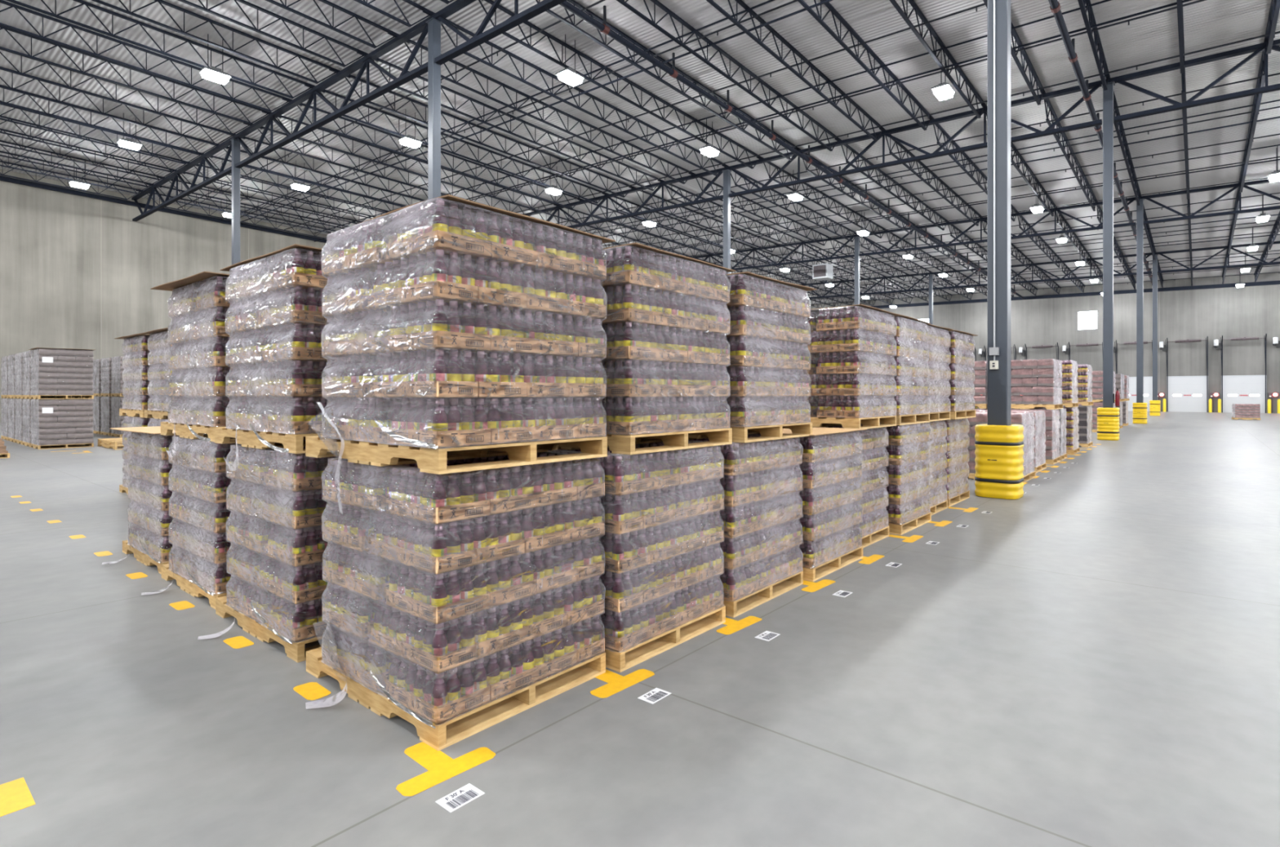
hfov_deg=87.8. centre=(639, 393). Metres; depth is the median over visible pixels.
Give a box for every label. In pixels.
[435,783,484,813]
[637,688,671,704]
[755,631,780,641]
[832,590,852,597]
[885,562,902,567]
[925,541,939,545]
[956,524,968,528]
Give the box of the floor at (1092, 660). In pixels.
[0,411,1279,846]
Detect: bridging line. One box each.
[231,0,832,226]
[314,0,1192,241]
[582,99,1279,237]
[647,144,1279,250]
[730,202,1279,272]
[768,224,1279,281]
[808,253,1279,294]
[810,264,1279,304]
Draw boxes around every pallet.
[0,395,7,398]
[0,435,7,440]
[0,453,9,458]
[7,395,14,398]
[7,437,14,442]
[14,395,71,399]
[14,439,22,444]
[22,395,81,399]
[22,441,79,447]
[30,395,93,399]
[30,443,93,449]
[93,393,111,396]
[93,430,100,434]
[97,437,123,445]
[97,442,124,449]
[100,393,123,396]
[100,431,111,435]
[111,393,124,396]
[111,433,123,437]
[119,408,168,417]
[119,484,129,494]
[122,540,168,574]
[144,409,168,419]
[160,422,235,441]
[161,564,228,609]
[214,426,337,453]
[215,595,325,662]
[305,435,607,474]
[306,647,605,751]
[557,427,732,454]
[604,605,725,672]
[688,422,812,443]
[723,570,803,617]
[802,546,862,582]
[809,415,896,429]
[860,413,929,425]
[862,525,888,548]
[888,511,931,535]
[929,411,950,422]
[929,500,947,515]
[946,490,969,506]
[950,409,975,419]
[968,471,1035,483]
[973,404,987,408]
[1010,404,1062,409]
[1034,462,1046,473]
[1045,456,1060,464]
[1059,453,1066,460]
[1062,402,1078,407]
[1066,447,1079,454]
[1078,401,1093,405]
[1079,441,1093,448]
[1092,399,1115,402]
[1231,417,1260,420]
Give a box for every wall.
[0,168,618,422]
[808,271,1279,413]
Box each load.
[0,398,8,436]
[1,355,8,395]
[7,354,15,395]
[7,398,16,439]
[14,352,23,395]
[14,398,22,440]
[22,351,31,395]
[22,399,31,443]
[30,348,93,395]
[30,399,93,445]
[93,359,102,393]
[93,396,101,431]
[100,357,112,393]
[100,396,111,432]
[102,431,178,564]
[111,355,124,393]
[111,396,139,434]
[122,335,155,409]
[122,416,150,488]
[145,435,305,595]
[147,330,172,411]
[147,417,168,426]
[165,275,231,457]
[197,444,340,644]
[223,248,355,471]
[310,197,607,514]
[317,452,605,728]
[538,441,724,652]
[564,245,730,435]
[645,273,811,426]
[649,434,803,601]
[755,431,862,568]
[761,306,897,417]
[821,425,888,537]
[860,422,930,524]
[887,316,929,415]
[888,324,951,413]
[902,331,975,411]
[921,420,947,506]
[944,417,969,498]
[966,412,1035,475]
[973,360,987,404]
[975,409,1045,467]
[1010,359,1062,404]
[1010,408,1060,459]
[1010,408,1066,455]
[1044,406,1079,450]
[1060,360,1078,403]
[1062,405,1092,444]
[1076,364,1092,401]
[1078,402,1115,429]
[1091,370,1115,399]
[1102,401,1122,426]
[1115,373,1124,399]
[1122,400,1128,423]
[1124,375,1128,398]
[1231,404,1260,417]
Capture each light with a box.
[68,178,90,189]
[116,112,142,150]
[199,34,231,84]
[222,193,231,217]
[289,160,310,191]
[398,112,422,148]
[544,170,563,195]
[555,34,584,86]
[641,202,657,226]
[698,119,719,157]
[730,234,735,253]
[779,266,790,271]
[786,172,804,201]
[825,281,834,287]
[856,211,870,235]
[861,284,869,298]
[888,304,897,308]
[902,239,913,259]
[931,49,955,100]
[937,271,947,277]
[965,276,974,291]
[1029,183,1044,213]
[1055,222,1067,243]
[1075,253,1085,266]
[1089,277,1098,283]
[1235,268,1244,287]
[1240,251,1250,272]
[1246,227,1258,251]
[1255,194,1270,222]
[1267,146,1279,182]
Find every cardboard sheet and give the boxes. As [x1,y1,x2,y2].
[27,347,93,350]
[110,426,175,434]
[115,333,150,339]
[139,328,168,334]
[150,271,229,291]
[219,244,322,271]
[327,194,615,244]
[603,242,735,272]
[719,271,817,291]
[756,426,866,435]
[809,304,899,319]
[893,315,930,324]
[926,324,952,330]
[948,329,977,336]
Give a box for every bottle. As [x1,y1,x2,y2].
[169,343,175,360]
[169,369,175,386]
[169,396,175,413]
[170,290,175,307]
[170,316,175,333]
[170,490,176,507]
[170,517,176,534]
[170,544,176,561]
[171,464,176,481]
[172,342,177,359]
[172,369,178,386]
[173,289,178,306]
[173,316,178,333]
[173,396,178,413]
[173,465,179,481]
[173,492,178,509]
[173,518,179,536]
[173,545,178,562]
[175,288,181,306]
[175,342,181,359]
[175,369,181,386]
[175,396,180,413]
[175,546,182,564]
[176,315,182,333]
[176,465,182,482]
[176,492,182,510]
[176,519,182,537]
[177,342,184,359]
[177,368,184,386]
[177,396,184,414]
[178,288,183,305]
[178,315,184,332]
[178,465,184,483]
[178,493,184,511]
[178,547,184,564]
[179,438,185,456]
[179,520,185,537]
[181,314,186,332]
[181,342,186,359]
[181,368,186,386]
[181,396,187,414]
[181,550,187,567]
[182,439,187,457]
[182,466,187,484]
[182,493,187,511]
[182,521,188,539]
[184,313,192,331]
[184,341,190,359]
[184,397,190,414]
[184,466,194,484]
[184,493,190,513]
[184,549,190,568]
[185,439,191,457]
[185,524,195,540]
[186,284,192,302]
[186,340,192,359]
[187,440,193,457]
[187,494,193,514]
[187,555,193,570]
[190,284,198,302]
[190,340,198,358]
[190,396,199,414]
[190,557,197,571]
[191,311,197,329]
[191,444,199,457]
[191,467,198,487]
[191,497,199,511]
[194,311,200,329]
[195,469,201,488]
[196,281,203,300]
[196,339,203,357]
[196,396,203,415]
[197,310,203,328]
[197,368,203,386]
[197,441,204,459]
[198,470,204,488]
[198,498,204,517]
[200,280,206,299]
[200,338,206,357]
[200,367,207,386]
[200,396,206,415]
[200,441,207,460]
[201,470,207,489]
[201,500,207,519]
[201,528,207,542]
[203,280,210,298]
[203,396,208,415]
[204,309,210,327]
[204,337,208,356]
[204,367,210,386]
[204,441,210,461]
[204,471,210,490]
[204,501,210,519]
[204,529,210,549]
[206,337,212,356]
[206,396,213,416]
[207,279,213,297]
[207,308,213,333]
[207,367,213,386]
[207,441,214,462]
[207,471,213,491]
[207,531,214,551]
[208,502,214,520]
[209,337,216,355]
[209,396,216,416]
[210,277,217,297]
[210,307,217,326]
[210,367,217,386]
[210,442,217,462]
[210,472,217,492]
[211,502,217,522]
[211,533,217,552]
[211,562,217,582]
[213,276,225,296]
[213,336,224,355]
[213,366,225,386]
[213,396,224,416]
[213,472,225,500]
[214,306,225,326]
[214,443,226,462]
[214,502,226,523]
[214,533,226,553]
[214,563,226,583]
[224,337,231,355]
[224,397,230,416]
[225,478,231,492]
[225,569,231,582]
[226,443,233,457]
[226,511,231,520]
[226,542,232,551]
[227,301,235,321]
[227,333,235,353]
[227,364,235,385]
[228,396,235,417]
[228,445,235,462]
[228,478,235,499]
[228,510,235,531]
[228,542,235,563]
[228,573,235,595]
[231,268,239,288]
[231,300,238,321]
[231,333,239,353]
[231,364,239,385]
[231,396,239,417]
[231,576,239,596]
[232,445,241,466]
[232,479,239,500]
[232,511,239,533]
[232,543,239,564]
[235,266,243,288]
[235,299,241,328]
[235,332,243,352]
[235,365,242,385]
[235,396,244,417]
[235,579,244,599]
[236,446,244,468]
[236,480,244,501]
[236,512,244,533]
[236,545,244,566]
[239,266,247,286]
[239,298,246,319]
[239,364,246,385]
[240,331,246,352]
[240,396,247,418]
[240,447,248,469]
[240,480,248,502]
[240,513,248,534]
[240,546,248,568]
[240,579,248,601]
[243,297,249,319]
[243,330,250,351]
[243,364,251,385]
[244,264,251,284]
[244,396,252,418]
[244,447,252,469]
[244,481,253,503]
[244,515,252,537]
[244,548,252,570]
[244,582,253,604]
[247,296,257,318]
[247,329,255,351]
[247,363,258,391]
[248,263,255,284]
[248,396,256,418]
[248,448,257,471]
[248,515,257,544]
[248,550,261,572]
[248,582,257,606]
[249,482,261,504]
[251,329,259,351]
[253,396,260,418]
[253,448,262,471]
[253,518,261,540]
[253,585,262,608]
[256,260,267,282]
[256,328,266,351]
[257,294,266,315]
[257,363,266,385]
[257,396,268,419]
[257,448,269,472]
[257,519,270,541]
[257,587,270,609]
[258,483,266,507]
[259,552,266,577]
[262,293,270,315]
[262,362,271,385]
[262,485,271,508]
[263,555,271,578]
[266,292,275,314]
[266,327,275,349]
[266,362,275,384]
[266,397,275,419]
[267,257,275,279]
[267,486,275,510]
[267,522,275,546]
[267,592,275,617]
[268,450,277,474]
[268,557,276,581]
[271,255,279,278]
[271,290,280,313]
[271,326,279,349]
[271,361,279,384]
[271,397,280,420]
[272,451,281,475]
[272,487,280,511]
[272,524,280,546]
[272,595,280,619]
[273,559,280,582]
[275,325,284,348]
[275,361,284,384]
[276,253,284,285]
[276,289,285,312]
[276,397,284,420]
[276,488,285,513]
[277,452,286,475]
[277,525,285,548]
[277,561,285,586]
[277,597,285,621]
[280,252,289,275]
[280,360,289,384]
[281,324,290,348]
[281,397,290,421]
[281,493,290,514]
[281,526,290,551]
[281,600,290,624]
[282,288,290,311]
[282,453,292,477]
[282,563,290,587]
[285,250,294,273]
[285,360,294,384]
[286,324,295,353]
[286,397,295,421]
[286,490,296,515]
[286,602,295,627]
[287,287,296,311]
[287,453,297,478]
[287,528,296,551]
[287,565,296,590]
[290,360,304,384]
[291,248,304,273]
[291,397,305,422]
[292,286,305,310]
[292,323,305,347]
[292,491,305,516]
[292,528,305,554]
[292,565,305,591]
[292,603,305,629]
[293,453,306,479]
[303,360,316,384]
[304,250,316,275]
[304,397,317,421]
[304,489,317,515]
[304,600,317,626]
[305,287,317,311]
[305,324,317,355]
[305,526,317,552]
[305,563,318,589]
[306,457,318,478]
[315,253,322,275]
[315,360,325,384]
[316,324,324,348]
[316,397,326,421]
[316,488,328,513]
[316,598,324,623]
[317,288,324,311]
[317,525,328,550]
[317,561,327,586]
[318,457,328,476]
[324,235,334,270]
[324,275,334,302]
[324,316,334,342]
[324,356,334,383]
[324,397,335,424]
[324,458,335,487]
[324,500,335,535]
[324,582,334,609]
[324,623,334,650]
[325,541,335,568]
[330,233,341,259]
[330,274,341,301]
[330,315,341,342]
[330,356,341,383]
[330,583,341,613]
[330,626,341,655]
[331,397,341,424]
[331,460,342,488]
[331,502,339,529]
[331,543,342,578]
[337,231,347,257]
[337,272,347,299]
[337,314,347,341]
[337,355,347,382]
[337,397,347,425]
[337,461,348,489]
[337,503,348,535]
[337,545,347,573]
[337,586,348,614]
[337,628,347,657]
[343,228,355,256]
[343,313,355,340]
[343,355,354,382]
[343,462,355,497]
[343,631,354,659]
[344,271,355,297]
[344,397,355,425]
[344,504,355,533]
[344,547,354,574]
[344,590,355,618]
[350,506,361,535]
[350,549,361,577]
[350,635,361,665]
[351,226,361,253]
[351,269,361,297]
[351,311,361,339]
[351,355,361,382]
[351,397,362,426]
[351,462,361,492]
[351,592,361,621]
[356,550,368,581]
[357,224,368,252]
[357,267,372,295]
[357,311,368,338]
[357,354,372,382]
[357,463,368,493]
[357,507,372,536]
[357,595,373,623]
[357,636,368,667]
[358,398,368,426]
[364,222,376,249]
[364,310,375,342]
[364,398,376,426]
[364,464,376,494]
[364,551,375,583]
[364,638,375,671]
[371,219,386,248]
[371,555,386,585]
[371,645,386,675]
[372,308,386,337]
[372,398,387,427]
[372,466,386,504]
[373,263,385,292]
[373,353,384,382]
[373,510,386,542]
[373,598,385,631]
[381,262,392,290]
[381,352,392,382]
[381,513,393,543]
[381,601,393,635]
[388,306,400,335]
[388,351,399,382]
[388,467,400,499]
[388,560,401,592]
[388,607,400,639]
[389,213,400,243]
[389,259,400,289]
[389,515,401,552]
[389,653,401,684]
[390,398,401,428]
[396,210,408,240]
[396,257,408,288]
[396,304,408,334]
[396,351,408,382]
[396,469,408,501]
[396,563,409,595]
[396,609,409,641]
[396,657,409,688]
[397,516,408,547]
[398,398,409,429]
[404,303,417,333]
[404,470,417,502]
[404,518,417,556]
[404,566,417,597]
[404,661,417,693]
[405,208,417,238]
[405,255,417,286]
[405,351,417,382]
[405,398,417,429]
[405,613,418,646]
[413,205,426,236]
[413,253,426,284]
[413,302,426,333]
[413,350,426,391]
[413,398,426,430]
[413,471,426,504]
[413,520,426,553]
[413,568,426,602]
[413,617,426,650]
[413,664,426,705]
[422,202,435,234]
[422,251,435,283]
[422,300,435,332]
[422,349,435,381]
[422,398,435,431]
[422,472,435,506]
[422,522,435,555]
[422,571,435,605]
[422,621,435,654]
[422,669,435,704]
[431,200,448,231]
[431,248,448,281]
[431,298,448,331]
[431,348,448,381]
[431,398,448,431]
[431,474,447,507]
[431,523,447,557]
[431,573,447,607]
[431,622,448,657]
[431,671,448,706]
[445,472,460,506]
[445,521,460,555]
[445,570,460,604]
[445,666,461,702]
[446,301,461,332]
[446,349,462,391]
[446,618,462,653]
[447,203,462,235]
[447,252,462,284]
[447,398,462,431]
[458,519,473,552]
[458,566,474,600]
[458,662,474,697]
[459,471,474,504]
[460,302,475,333]
[460,350,475,381]
[460,398,475,430]
[460,614,475,648]
[461,206,475,238]
[461,254,475,285]
[471,516,486,548]
[472,470,486,502]
[472,563,487,597]
[472,610,487,643]
[472,657,487,692]
[473,304,487,334]
[473,398,488,429]
[474,209,488,240]
[474,257,488,288]
[474,351,488,382]
[484,468,499,499]
[484,514,498,546]
[484,560,498,592]
[484,607,499,639]
[485,653,500,684]
[486,306,500,335]
[486,398,501,438]
[487,213,501,243]
[487,259,500,289]
[487,351,501,382]
[497,467,511,497]
[497,512,510,544]
[497,557,511,588]
[497,603,511,635]
[497,648,511,681]
[498,306,511,337]
[499,216,512,245]
[499,262,511,291]
[499,352,512,391]
[499,398,512,427]
[508,510,521,541]
[509,466,522,496]
[509,555,522,586]
[509,600,522,631]
[509,644,523,676]
[511,219,524,248]
[511,263,524,293]
[511,308,524,337]
[511,353,524,382]
[511,398,524,427]
[520,464,533,494]
[520,508,533,537]
[520,552,533,582]
[520,596,533,626]
[520,640,534,671]
[522,310,534,338]
[522,354,535,391]
[523,222,535,250]
[523,266,534,294]
[523,398,535,426]
[531,463,543,493]
[531,550,544,579]
[531,593,543,623]
[531,635,544,666]
[532,506,545,544]
[533,268,545,296]
[533,311,545,339]
[533,355,546,382]
[533,397,546,426]
[534,225,546,253]
[542,462,554,491]
[542,505,555,534]
[542,547,555,582]
[542,590,554,620]
[542,632,554,663]
[543,314,555,340]
[543,397,555,426]
[544,270,555,297]
[544,355,555,382]
[545,227,556,255]
[551,586,564,623]
[552,461,564,494]
[552,545,564,573]
[552,628,564,658]
[553,502,565,532]
[554,314,565,341]
[554,398,565,425]
[555,230,566,257]
[555,271,565,299]
[555,355,566,382]
[562,460,574,488]
[562,501,574,528]
[562,542,574,571]
[562,583,574,612]
[562,625,574,654]
[564,274,576,301]
[564,315,575,342]
[564,356,575,383]
[564,397,576,425]
[565,232,576,259]
[572,499,584,528]
[572,540,583,568]
[572,581,583,609]
[572,621,584,648]
[573,316,585,342]
[573,356,585,383]
[573,397,585,424]
[573,459,584,486]
[575,235,586,262]
[575,275,586,311]
[581,537,592,565]
[581,577,593,606]
[582,397,594,423]
[582,458,593,485]
[582,498,592,525]
[582,617,593,652]
[583,317,594,343]
[583,357,594,383]
[584,237,595,263]
[584,277,595,303]
[591,457,602,484]
[591,497,602,524]
[591,536,601,563]
[591,575,601,603]
[591,614,602,642]
[592,319,603,344]
[592,358,604,383]
[592,397,603,423]
[593,240,604,266]
[593,279,603,305]
[612,495,624,521]
[612,533,624,560]
[612,573,624,599]
[612,612,624,638]
[613,456,625,489]
[622,246,634,271]
[622,284,634,308]
[622,321,634,346]
[622,360,634,384]
[622,397,635,422]
[622,455,633,481]
[622,493,632,519]
[622,532,632,559]
[622,570,632,597]
[622,608,632,635]
[630,530,639,556]
[630,568,640,593]
[630,605,640,632]
[631,454,640,479]
[631,493,640,518]
[632,248,642,271]
[632,285,641,309]
[632,322,642,346]
[632,360,642,384]
[633,397,643,422]
[638,491,648,515]
[638,528,648,561]
[638,565,648,591]
[638,603,648,629]
[639,453,648,479]
[640,250,649,274]
[640,287,649,311]
[640,324,649,347]
[640,360,649,384]
[640,397,650,421]
[645,527,656,551]
[646,453,655,477]
[646,489,656,522]
[646,563,656,588]
[646,600,655,624]
[648,252,657,275]
[648,288,657,311]
[648,324,657,348]
[648,360,657,384]
[648,397,657,421]
[653,452,662,476]
[653,488,663,513]
[653,525,663,549]
[653,560,663,586]
[653,597,663,622]
[655,253,664,276]
[655,289,664,313]
[655,325,664,348]
[655,361,664,384]
[655,397,664,420]
[660,594,670,619]
[661,451,670,480]
[661,487,671,511]
[661,523,670,547]
[661,559,671,582]
[662,256,671,279]
[662,291,671,319]
[662,326,671,349]
[662,361,671,384]
[662,397,671,420]
[667,450,677,474]
[667,521,677,545]
[667,591,677,616]
[668,485,677,509]
[668,556,677,586]
[670,257,678,279]
[670,292,678,315]
[670,327,678,355]
[670,362,679,385]
[670,397,679,420]
[674,589,684,613]
[675,449,684,473]
[675,484,684,515]
[675,520,684,542]
[675,554,684,578]
[676,293,684,315]
[676,328,684,351]
[676,362,685,385]
[676,396,685,419]
[677,259,685,281]
[681,518,690,542]
[681,552,690,576]
[681,586,690,610]
[682,448,691,472]
[682,484,691,506]
[683,295,692,317]
[683,328,692,351]
[683,396,692,419]
[684,261,692,283]
[684,363,692,385]
[688,448,697,471]
[688,482,697,505]
[688,516,697,539]
[688,550,697,573]
[688,584,697,608]
[689,296,698,318]
[690,262,698,284]
[690,329,698,351]
[690,363,698,385]
[690,396,698,418]
[694,515,702,537]
[694,548,703,577]
[694,582,703,604]
[695,448,703,470]
[695,481,704,503]
[696,297,704,319]
[696,364,704,385]
[696,396,705,418]
[697,264,704,285]
[697,330,704,351]
[701,447,709,469]
[701,513,710,535]
[701,546,709,568]
[701,579,709,601]
[702,266,711,287]
[702,298,711,319]
[702,331,711,352]
[702,364,711,391]
[702,396,711,418]
[702,480,710,502]
[706,446,715,468]
[706,544,715,567]
[706,577,715,599]
[707,479,715,501]
[707,511,715,533]
[708,267,715,288]
[708,332,716,353]
[708,364,715,385]
[708,397,715,417]
[709,300,716,320]
[712,445,720,467]
[712,575,721,596]
[713,478,721,500]
[713,511,721,532]
[713,542,721,564]
[714,269,722,289]
[714,333,722,353]
[714,364,722,386]
[714,396,722,417]
[715,301,722,321]
[720,271,728,290]
[720,302,728,322]
[720,333,728,354]
[720,365,728,386]
[720,396,728,417]
[725,444,735,465]
[725,475,735,496]
[725,506,735,528]
[725,537,736,559]
[725,568,735,590]
[733,443,741,464]
[733,475,741,495]
[733,506,740,526]
[733,536,741,557]
[733,567,741,589]
[736,274,746,294]
[736,305,746,324]
[736,335,746,355]
[736,366,746,386]
[737,396,746,422]
[737,504,746,525]
[738,443,746,463]
[738,474,746,494]
[738,535,746,555]
[738,565,746,586]
[743,275,751,295]
[743,336,751,355]
[743,366,751,386]
[743,442,751,462]
[743,472,751,493]
[743,503,751,523]
[743,533,751,553]
[743,564,751,584]
[744,306,751,325]
[744,396,751,416]
[748,277,755,296]
[748,502,755,521]
[749,306,756,326]
[749,337,756,355]
[749,366,756,386]
[749,396,756,416]
[749,442,756,462]
[749,471,756,492]
[749,531,756,551]
[749,561,756,581]
[753,278,760,297]
[753,367,760,386]
[753,501,760,520]
[753,560,761,580]
[754,307,761,327]
[754,337,761,356]
[754,396,761,416]
[754,441,761,461]
[754,471,761,491]
[754,530,761,550]
[758,367,765,386]
[758,499,765,519]
[759,280,766,298]
[759,309,766,328]
[759,337,765,356]
[759,396,766,415]
[759,440,766,460]
[759,470,766,489]
[759,528,766,548]
[759,558,766,577]
[763,367,770,386]
[763,469,770,488]
[763,498,770,518]
[763,527,770,546]
[763,556,770,575]
[764,280,771,298]
[764,310,770,328]
[764,338,770,357]
[764,396,770,415]
[764,440,771,459]
[768,282,775,300]
[768,311,775,328]
[768,339,775,357]
[768,368,775,386]
[768,396,775,415]
[768,440,775,458]
[768,468,775,488]
[768,497,775,515]
[768,526,775,545]
[768,554,775,573]
[773,283,780,302]
[773,311,780,329]
[773,340,779,358]
[773,368,779,386]
[773,396,780,414]
[773,440,780,458]
[773,467,779,487]
[773,496,780,515]
[773,524,779,543]
[773,552,779,572]
[777,284,784,302]
[777,312,784,330]
[777,340,784,358]
[777,368,784,386]
[777,396,784,414]
[777,439,784,457]
[777,466,784,485]
[777,495,784,514]
[777,523,784,542]
[777,551,784,569]
[781,285,788,303]
[782,313,788,331]
[782,341,788,359]
[782,368,788,386]
[782,396,788,414]
[782,438,788,457]
[782,466,788,484]
[782,493,788,512]
[782,521,788,540]
[782,549,788,568]
[786,286,792,304]
[786,314,792,332]
[786,342,793,359]
[786,368,792,386]
[786,396,792,414]
[786,438,792,456]
[786,466,792,484]
[786,493,792,511]
[786,520,792,538]
[786,548,792,565]
[790,288,796,305]
[790,315,796,332]
[790,368,796,386]
[790,437,796,455]
[790,465,796,483]
[790,492,796,510]
[790,519,796,537]
[790,546,797,564]
[791,342,797,359]
[791,396,796,413]
[794,288,800,306]
[794,315,800,333]
[794,369,800,386]
[794,396,800,413]
[794,437,800,455]
[794,464,800,482]
[794,491,800,509]
[794,518,800,536]
[795,342,800,359]
[795,544,801,563]
[798,290,804,306]
[798,316,804,333]
[798,343,804,360]
[798,369,804,386]
[798,396,804,413]
[802,291,808,307]
[802,317,808,334]
[802,344,808,360]
[802,369,808,386]
[802,396,808,413]
[805,435,813,453]
[805,462,813,479]
[805,488,813,506]
[805,515,813,532]
[805,541,813,559]
[811,331,817,345]
[811,374,817,388]
[811,435,817,453]
[811,462,817,479]
[811,488,817,506]
[811,514,817,531]
[811,540,817,557]
[815,435,822,453]
[815,461,821,478]
[815,487,821,504]
[815,513,821,530]
[815,539,821,555]
[817,309,824,323]
[817,330,824,345]
[817,352,824,366]
[817,374,824,388]
[817,395,824,409]
[818,435,825,452]
[818,461,824,477]
[818,511,825,528]
[818,537,825,555]
[819,486,825,503]
[822,434,828,451]
[822,460,828,476]
[822,485,828,502]
[822,511,828,527]
[822,536,828,552]
[823,308,831,327]
[824,330,831,344]
[824,352,831,366]
[824,373,831,388]
[824,395,831,409]
[826,434,831,450]
[826,459,831,475]
[826,484,831,501]
[826,509,831,526]
[826,534,831,551]
[829,458,835,475]
[829,509,835,525]
[830,434,835,450]
[830,484,835,500]
[830,533,835,550]
[831,308,838,322]
[831,329,838,344]
[831,351,838,366]
[831,373,838,388]
[831,395,838,410]
[832,433,839,449]
[833,457,838,474]
[833,483,839,499]
[833,507,839,523]
[833,532,839,548]
[835,457,841,473]
[836,433,842,448]
[836,482,842,497]
[836,506,842,522]
[836,530,842,546]
[837,329,844,344]
[837,373,844,388]
[838,307,844,321]
[838,351,844,365]
[838,395,845,410]
[839,457,844,473]
[840,432,845,448]
[840,481,845,497]
[840,505,845,521]
[840,529,845,546]
[842,456,848,472]
[843,432,848,448]
[843,480,848,496]
[843,504,848,519]
[843,528,848,544]
[844,306,852,321]
[844,328,852,343]
[844,351,852,365]
[844,373,852,387]
[844,395,852,410]
[845,456,851,471]
[846,431,851,448]
[846,480,851,495]
[846,503,851,519]
[846,528,851,542]
[848,455,854,471]
[848,526,854,541]
[849,431,854,447]
[849,479,854,494]
[849,502,854,518]
[852,306,859,320]
[852,328,859,343]
[852,351,859,370]
[852,373,859,387]
[852,395,859,410]
[852,431,857,447]
[852,454,857,470]
[852,478,857,493]
[852,525,857,540]
[853,502,857,516]
[855,431,860,446]
[855,454,860,470]
[855,477,860,493]
[855,500,860,515]
[855,524,860,538]
[857,306,862,321]
[857,328,862,343]
[857,351,862,365]
[857,373,862,387]
[857,395,862,410]
[860,307,865,322]
[860,329,865,344]
[860,351,865,366]
[860,373,865,388]
[860,395,865,410]
[862,309,867,322]
[862,330,867,344]
[862,352,867,366]
[862,373,867,388]
[863,395,867,409]
[865,373,870,388]
[866,309,870,323]
[866,330,870,344]
[866,352,870,366]
[866,395,870,409]
[868,310,873,323]
[868,331,872,345]
[868,374,873,388]
[868,395,873,409]
[871,310,875,324]
[871,332,875,345]
[871,353,875,367]
[871,374,875,388]
[871,395,875,409]
[873,311,878,324]
[873,353,878,367]
[873,374,878,388]
[873,395,878,409]
[874,332,878,346]
[875,333,880,346]
[875,354,880,367]
[875,395,880,409]
[876,311,880,325]
[876,374,880,388]
[878,354,883,367]
[879,312,883,324]
[879,333,883,346]
[879,374,883,388]
[879,395,883,409]
[880,354,885,368]
[881,313,885,326]
[881,333,885,346]
[881,375,885,388]
[881,395,885,408]
[884,313,888,326]
[884,334,888,347]
[884,355,888,368]
[884,375,888,388]
[884,395,888,408]
[885,334,890,347]
[886,314,890,327]
[886,355,890,368]
[886,395,890,408]
[888,315,893,328]
[888,355,893,368]
[888,375,893,388]
[888,395,893,408]
[890,355,895,368]
[1115,391,1119,406]
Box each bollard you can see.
[1163,399,1165,412]
[1208,399,1212,412]
[1217,399,1221,413]
[1267,399,1271,413]
[1277,399,1279,413]
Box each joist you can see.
[0,0,292,112]
[0,25,271,124]
[0,48,253,135]
[0,66,235,145]
[0,84,218,155]
[0,101,204,164]
[0,115,190,173]
[0,128,177,180]
[0,140,164,187]
[0,151,152,194]
[0,160,143,199]
[5,0,315,98]
[91,0,340,84]
[147,192,336,239]
[157,186,349,233]
[168,178,361,229]
[177,0,368,66]
[181,172,375,224]
[194,164,388,218]
[208,155,405,213]
[223,146,425,207]
[241,137,444,201]
[257,126,536,216]
[265,0,399,48]
[276,115,559,214]
[297,102,582,208]
[320,89,608,203]
[345,74,634,197]
[354,0,435,27]
[374,57,663,191]
[404,39,694,184]
[440,0,453,4]
[441,18,728,177]
[478,0,762,168]
[535,0,799,160]
[539,213,685,256]
[559,204,710,261]
[582,199,723,257]
[608,193,753,255]
[616,0,840,151]
[634,186,777,252]
[663,180,802,248]
[696,177,830,245]
[706,0,884,141]
[711,255,803,284]
[728,165,857,242]
[733,253,822,288]
[755,249,842,286]
[762,157,885,238]
[778,246,863,284]
[796,0,933,130]
[800,149,915,234]
[804,243,884,283]
[807,285,854,305]
[807,293,842,306]
[810,300,824,308]
[822,281,876,306]
[830,237,907,280]
[840,139,947,230]
[842,280,894,304]
[859,236,931,279]
[863,280,913,303]
[884,128,982,226]
[884,275,928,302]
[886,232,955,276]
[888,0,986,118]
[907,275,952,301]
[917,228,980,275]
[931,271,973,299]
[933,117,1017,221]
[948,224,987,262]
[955,269,987,296]
[980,270,1015,297]
[982,0,1044,105]
[982,217,1033,270]
[986,105,1056,216]
[1010,268,1037,295]
[1017,212,1062,267]
[1032,265,1061,293]
[1044,92,1097,211]
[1048,0,1152,285]
[1056,211,1091,265]
[1061,262,1084,293]
[1077,0,1110,90]
[1091,257,1102,283]
[1096,201,1123,262]
[1113,90,1141,205]
[1122,257,1136,289]
[1143,205,1155,259]
[1157,258,1163,288]
[1176,0,1184,73]
[1181,60,1189,199]
[1186,194,1191,257]
[1190,251,1192,285]
[1222,248,1227,284]
[1227,186,1239,253]
[1239,40,1265,192]
[1253,241,1268,281]
[1264,0,1279,53]
[1266,211,1279,249]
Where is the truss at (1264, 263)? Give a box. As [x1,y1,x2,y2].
[1155,241,1279,273]

